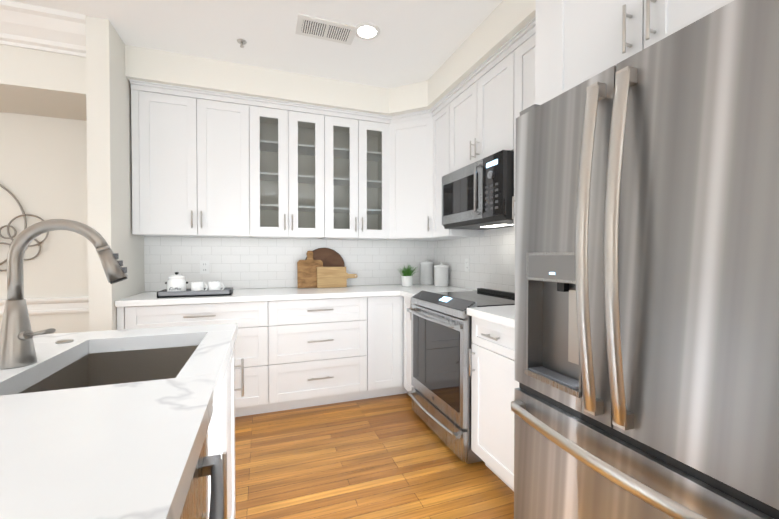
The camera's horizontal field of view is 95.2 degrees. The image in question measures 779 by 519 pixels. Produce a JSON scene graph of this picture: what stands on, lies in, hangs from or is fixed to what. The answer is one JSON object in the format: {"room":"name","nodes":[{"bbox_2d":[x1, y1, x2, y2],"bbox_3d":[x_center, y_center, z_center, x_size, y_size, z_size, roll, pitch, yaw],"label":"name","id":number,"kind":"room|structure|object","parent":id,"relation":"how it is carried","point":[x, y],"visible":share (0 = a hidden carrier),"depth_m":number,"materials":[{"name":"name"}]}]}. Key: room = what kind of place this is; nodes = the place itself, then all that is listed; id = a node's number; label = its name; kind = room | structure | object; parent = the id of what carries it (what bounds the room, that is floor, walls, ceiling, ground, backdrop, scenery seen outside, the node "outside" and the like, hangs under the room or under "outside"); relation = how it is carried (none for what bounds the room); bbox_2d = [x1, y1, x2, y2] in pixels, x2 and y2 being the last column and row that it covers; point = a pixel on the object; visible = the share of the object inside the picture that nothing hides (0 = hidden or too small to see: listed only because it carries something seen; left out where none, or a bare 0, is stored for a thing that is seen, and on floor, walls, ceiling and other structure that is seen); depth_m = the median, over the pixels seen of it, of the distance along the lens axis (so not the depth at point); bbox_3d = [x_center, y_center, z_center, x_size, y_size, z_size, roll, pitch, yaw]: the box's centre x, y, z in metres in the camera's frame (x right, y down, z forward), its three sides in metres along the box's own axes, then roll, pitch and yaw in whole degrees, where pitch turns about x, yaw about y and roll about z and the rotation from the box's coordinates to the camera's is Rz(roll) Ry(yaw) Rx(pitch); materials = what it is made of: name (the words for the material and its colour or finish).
{"room":"kitchen","nodes":[
{"label":"kitchen","id":0,"kind":"room"},
{"bbox_2d":[85,15,144,331],"bbox_3d":[-1.939,-0.171,2.558,0.120,2.700,0.680,0,1,-20],"label":"wall","id":1,"kind":"structure","parent":0,"point":[109,147],"depth_m":2.25,"materials":[{"name":"white paint"}]},
{"bbox_2d":[0,0,85,57],"bbox_3d":[-4.278,-1.403,1.404,5.049,0.205,0.125,0,1,-20],"label":"crown molding","id":2,"kind":"structure","parent":1,"relation":"attached to","point":[28,26],"depth_m":2.17,"materials":[{"name":"white paint"}]},
{"bbox_2d":[0,112,393,333],"bbox_3d":[-3.210,-0.170,2.518,8.000,2.700,0.100,0,1,-20],"label":"wall","id":3,"kind":"structure","parent":0,"point":[43,167],"depth_m":2.69,"materials":[{"name":"white paint"}]},
{"bbox_2d":[0,184,48,270],"bbox_3d":[-2.963,-0.186,2.531,0.866,0.881,0.041,0,1,-20],"label":"art","id":4,"kind":"object","parent":3,"relation":"attached to","point":[24,215],"visible":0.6,"depth_m":2.60},
{"bbox_2d":[0,296,88,316],"bbox_3d":[-4.483,0.739,2.004,5.049,0.895,0.032,0,1,-20],"label":"trim","id":5,"kind":"structure","parent":3,"relation":"attached to","point":[56,305],"depth_m":2.70,"materials":[{"name":"white paint"}]},
{"bbox_2d":[130,81,260,237],"bbox_3d":[-1.516,-0.738,2.883,0.876,1.084,0.321,0,1,-20],"label":"upper cabinet","id":6,"kind":"object","parent":3,"relation":"attached to","point":[209,163],"depth_m":2.72,"materials":[{"name":"white paint"}]},
{"bbox_2d":[144,236,431,291],"bbox_3d":[-0.758,-0.007,3.341,2.630,0.509,0.008,0,1,-20],"label":"tile backsplash","id":7,"kind":"structure","parent":3,"relation":"attached to","point":[242,263],"depth_m":3.20,"materials":[{"name":"white tile"}]},
{"bbox_2d":[200,260,208,273],"bbox_3d":[-1.579,0.058,3.039,0.072,0.116,0.008,0,1,-20],"label":"electrical outlet","id":8,"kind":"object","parent":7,"relation":"attached to","point":[204,266],"visible":1,"depth_m":3.04,"materials":[{"name":"white plastic"}]},
{"bbox_2d":[381,109,432,240],"bbox_3d":[0.310,-0.742,3.201,0.688,1.084,0.352,0,1,-20],"label":"upper cabinet","id":9,"kind":"object","parent":3,"relation":"attached to","point":[404,137],"depth_m":3.20,"materials":[{"name":"white paint"}]},
{"bbox_2d":[429,93,483,240],"bbox_3d":[0.558,-0.739,2.990,0.363,1.084,0.410,0,1,-20],"label":"upper cabinet","id":10,"kind":"object","parent":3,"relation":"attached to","point":[441,114],"depth_m":2.97,"materials":[{"name":"white paint"}]},
{"bbox_2d":[453,41,512,171],"bbox_3d":[0.753,-0.966,2.505,0.320,0.616,0.762,0,1,-20],"label":"upper cabinet","id":11,"kind":"object","parent":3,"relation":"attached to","point":[483,106],"depth_m":2.37,"materials":[{"name":"white paint"}]},
{"bbox_2d":[442,150,513,229],"bbox_3d":[0.700,-0.447,2.492,0.435,0.409,0.755,0,1,-20],"label":"microwave","id":12,"kind":"object","parent":11,"relation":"attached to","point":[477,195],"visible":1,"depth_m":2.29,"materials":[{"name":"black plastic"}]},
{"bbox_2d":[512,21,534,228],"bbox_3d":[0.952,-0.725,1.954,0.320,1.084,0.546,0,1,-20],"label":"upper cabinet","id":13,"kind":"object","parent":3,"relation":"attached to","point":[523,46],"depth_m":2.03,"materials":[{"name":"white paint"}]},
{"bbox_2d":[8,0,502,88],"bbox_3d":[-1.851,-1.500,-1.294,8.000,0.060,8.160,0,1,-20],"label":"ceiling","id":14,"kind":"structure","parent":0,"point":[415,41],"depth_m":2.36,"materials":[{"name":"white paint"}]},
{"bbox_2d":[0,45,86,120],"bbox_3d":[-4.393,-1.290,1.728,5.050,0.440,0.560,0,1,-20],"label":"bulkhead","id":15,"kind":"object","parent":14,"relation":"attached to","point":[41,83],"depth_m":2.27,"materials":[{"name":"white paint"}]},
{"bbox_2d":[237,39,246,47],"bbox_3d":[-1.025,-1.502,2.470,0.064,0.036,0.064,0,1,-20],"label":"sprinkler","id":16,"kind":"object","parent":14,"relation":"attached to","point":[242,42],"visible":1,"depth_m":2.46,"materials":[{"name":"silver metal"}]},
{"bbox_2d":[295,14,357,44],"bbox_3d":[-0.416,-1.510,2.341,0.380,0.015,0.200,0,1,-20],"label":"ceiling vent","id":17,"kind":"object","parent":14,"relation":"in","point":[320,28],"visible":1,"depth_m":2.32,"materials":[{"name":"white metal"}]},
{"bbox_2d":[125,0,535,115],"bbox_3d":[-0.227,-1.401,1.838,2.630,0.220,3.160,0,1,-20],"label":"soffit","id":18,"kind":"structure","parent":14,"relation":"attached to","point":[502,23],"depth_m":2.72,"materials":[{"name":"white paint"}]},
{"bbox_2d":[356,23,379,39],"bbox_3d":[-0.149,-1.515,2.356,0.176,0.006,0.176,0,1,-20],"label":"recessed light","id":19,"kind":"object","parent":14,"relation":"in","point":[368,31],"visible":1,"depth_m":2.35,"materials":[{"name":"white"}]},
{"bbox_2d":[235,393,513,518],"bbox_3d":[-1.851,1.260,-1.258,8.000,0.060,8.160,0,1,-20],"label":"floor","id":20,"kind":"structure","parent":0,"point":[391,457],"depth_m":2.02,"materials":[{"name":"brown wood"}]},
{"bbox_2d":[16,331,243,518],"bbox_3d":[-0.727,0.776,0.190,1.138,0.870,2.480,0,1,-20],"label":"kitchen island","id":21,"kind":"object","parent":20,"relation":"on","point":[211,492],"depth_m":1.21,"materials":[{"name":"white paint"}]},
{"bbox_2d":[0,323,237,518],"bbox_3d":[-0.764,0.316,0.171,1.120,0.050,2.540,0,1,-20],"label":"island countertop","id":22,"kind":"structure","parent":21,"relation":"on","point":[130,450],"depth_m":0.59,"materials":[{"name":"white stone"}]},
{"bbox_2d":[0,219,127,368],"bbox_3d":[-0.937,0.081,1.086,0.292,0.395,0.381,0,1,-20],"label":"faucet","id":23,"kind":"object","parent":22,"relation":"on","point":[17,345],"visible":1,"depth_m":0.95,"materials":[{"name":"silver metal"}]},
{"bbox_2d":[117,303,270,416],"bbox_3d":[-1.449,0.737,2.779,0.938,0.880,0.601,0,1,-20],"label":"base cabinet","id":24,"kind":"object","parent":20,"relation":"on","point":[253,339],"depth_m":2.60,"materials":[{"name":"white paint"}]},
{"bbox_2d":[271,295,378,411],"bbox_3d":[-0.613,0.733,3.078,0.837,0.880,0.601,0,1,-20],"label":"base cabinet","id":25,"kind":"object","parent":20,"relation":"on","point":[295,347],"depth_m":2.80,"materials":[{"name":"white paint"}]},
{"bbox_2d":[115,283,446,306],"bbox_3d":[-0.650,0.273,3.043,2.624,0.040,0.631,0,1,-20],"label":"countertop","id":26,"kind":"structure","parent":25,"relation":"on","point":[258,295],"depth_m":2.76,"materials":[{"name":"white stone"}]},
{"bbox_2d":[157,272,232,297],"bbox_3d":[-1.425,0.171,2.641,0.470,0.174,0.210,0,1,-20],"label":"tray","id":27,"kind":"object","parent":26,"relation":"on","point":[176,285],"visible":1,"depth_m":2.57,"materials":[{"name":"grey"}]},
{"bbox_2d":[297,248,356,287],"bbox_3d":[-0.580,0.064,3.310,0.545,0.370,0.158,0,1,-20],"label":"cutting boards","id":28,"kind":"object","parent":26,"relation":"on","point":[321,268],"visible":0.98,"depth_m":3.25,"materials":[{"name":"walnut"},{"name":"oak"},{"name":"maple"}]},
{"bbox_2d":[395,265,417,286],"bbox_3d":[0.183,0.139,3.409,0.299,0.216,0.383,0,1,-20],"label":"plant pot","id":29,"kind":"object","parent":26,"relation":"on","point":[406,279],"visible":1,"depth_m":3.38,"materials":[{"name":"white ceramic"}]},
{"bbox_2d":[420,259,433,284],"bbox_3d":[0.381,0.114,3.632,0.142,0.261,0.142,0,1,-20],"label":"canister","id":30,"kind":"object","parent":26,"relation":"on","point":[426,272],"visible":1,"depth_m":3.57,"materials":[{"name":"white ceramic"}]},
{"bbox_2d":[434,262,448,286],"bbox_3d":[0.499,0.132,3.436,0.142,0.231,0.142,0,1,-20],"label":"canister","id":31,"kind":"object","parent":26,"relation":"on","point":[440,274],"visible":1,"depth_m":3.38,"materials":[{"name":"white ceramic"}]},
{"bbox_2d":[379,295,398,396],"bbox_3d":[-0.137,0.730,3.249,0.309,0.880,0.601,0,1,-20],"label":"base cabinet","id":32,"kind":"object","parent":20,"relation":"on","point":[388,304],"depth_m":2.99,"materials":[{"name":"white paint"}]},
{"bbox_2d":[399,287,470,296],"bbox_3d":[0.432,0.274,2.959,0.631,0.040,0.257,0,1,-20],"label":"countertop","id":33,"kind":"structure","parent":32,"relation":"on","point":[445,289],"depth_m":2.95,"materials":[{"name":"white stone"}]},
{"bbox_2d":[399,295,413,393],"bbox_3d":[0.426,0.734,2.989,0.626,0.880,0.307,0,1,-20],"label":"base cabinet","id":34,"kind":"object","parent":20,"relation":"on","point":[405,385],"depth_m":2.97,"materials":[{"name":"white paint"}]},
{"bbox_2d":[407,288,514,463],"bbox_3d":[0.556,0.707,2.466,0.690,0.948,0.752,0,1,-20],"label":"range oven","id":35,"kind":"object","parent":20,"relation":"on","point":[439,394],"visible":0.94,"depth_m":2.25,"materials":[{"name":"metal"}]},
{"bbox_2d":[469,315,518,490],"bbox_3d":[0.830,0.748,1.899,0.601,0.880,0.487,0,1,-20],"label":"base cabinet","id":36,"kind":"object","parent":20,"relation":"on","point":[492,365],"depth_m":1.84,"materials":[{"name":"white paint"}]},
{"bbox_2d":[467,305,514,326],"bbox_3d":[0.819,0.288,1.878,0.631,0.040,0.507,0,1,-20],"label":"countertop","id":37,"kind":"structure","parent":36,"relation":"on","point":[505,315],"depth_m":1.84,"materials":[{"name":"white stone"}]},
{"bbox_2d":[511,0,778,518],"bbox_3d":[0.954,0.315,1.118,0.848,1.767,0.825,0,1,-20],"label":"refrigerator","id":38,"kind":"object","parent":20,"relation":"on","point":[647,278],"visible":1,"depth_m":0.89,"materials":[{"name":"metal"}]},
{"bbox_2d":[432,227,514,292],"bbox_3d":[0.847,0.001,2.746,0.008,0.509,2.190,0,1,-20],"label":"tile backsplash","id":39,"kind":"structure","parent":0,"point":[491,256],"depth_m":2.95,"materials":[{"name":"white tile"}]},
{"bbox_2d":[465,259,469,271],"bbox_3d":[0.690,0.041,3.163,0.008,0.116,0.072,0,1,-20],"label":"electrical outlet","id":40,"kind":"object","parent":39,"relation":"attached to","point":[467,265],"visible":1,"depth_m":3.15,"materials":[{"name":"white plastic"}]},
{"bbox_3d":[1.884,-0.137,0.008,0.100,2.700,8.060,0,1,-20],"label":"wall","id":41,"kind":"structure","parent":0,"visible":0},
{"bbox_2d":[535,0,733,104],"bbox_3d":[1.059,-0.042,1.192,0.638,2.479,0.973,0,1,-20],"label":"upper cabinet","id":42,"kind":"object","parent":41,"relation":"attached to","point":[577,42],"visible":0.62,"depth_m":1.28,"materials":[{"name":"white paint"}]}
]}

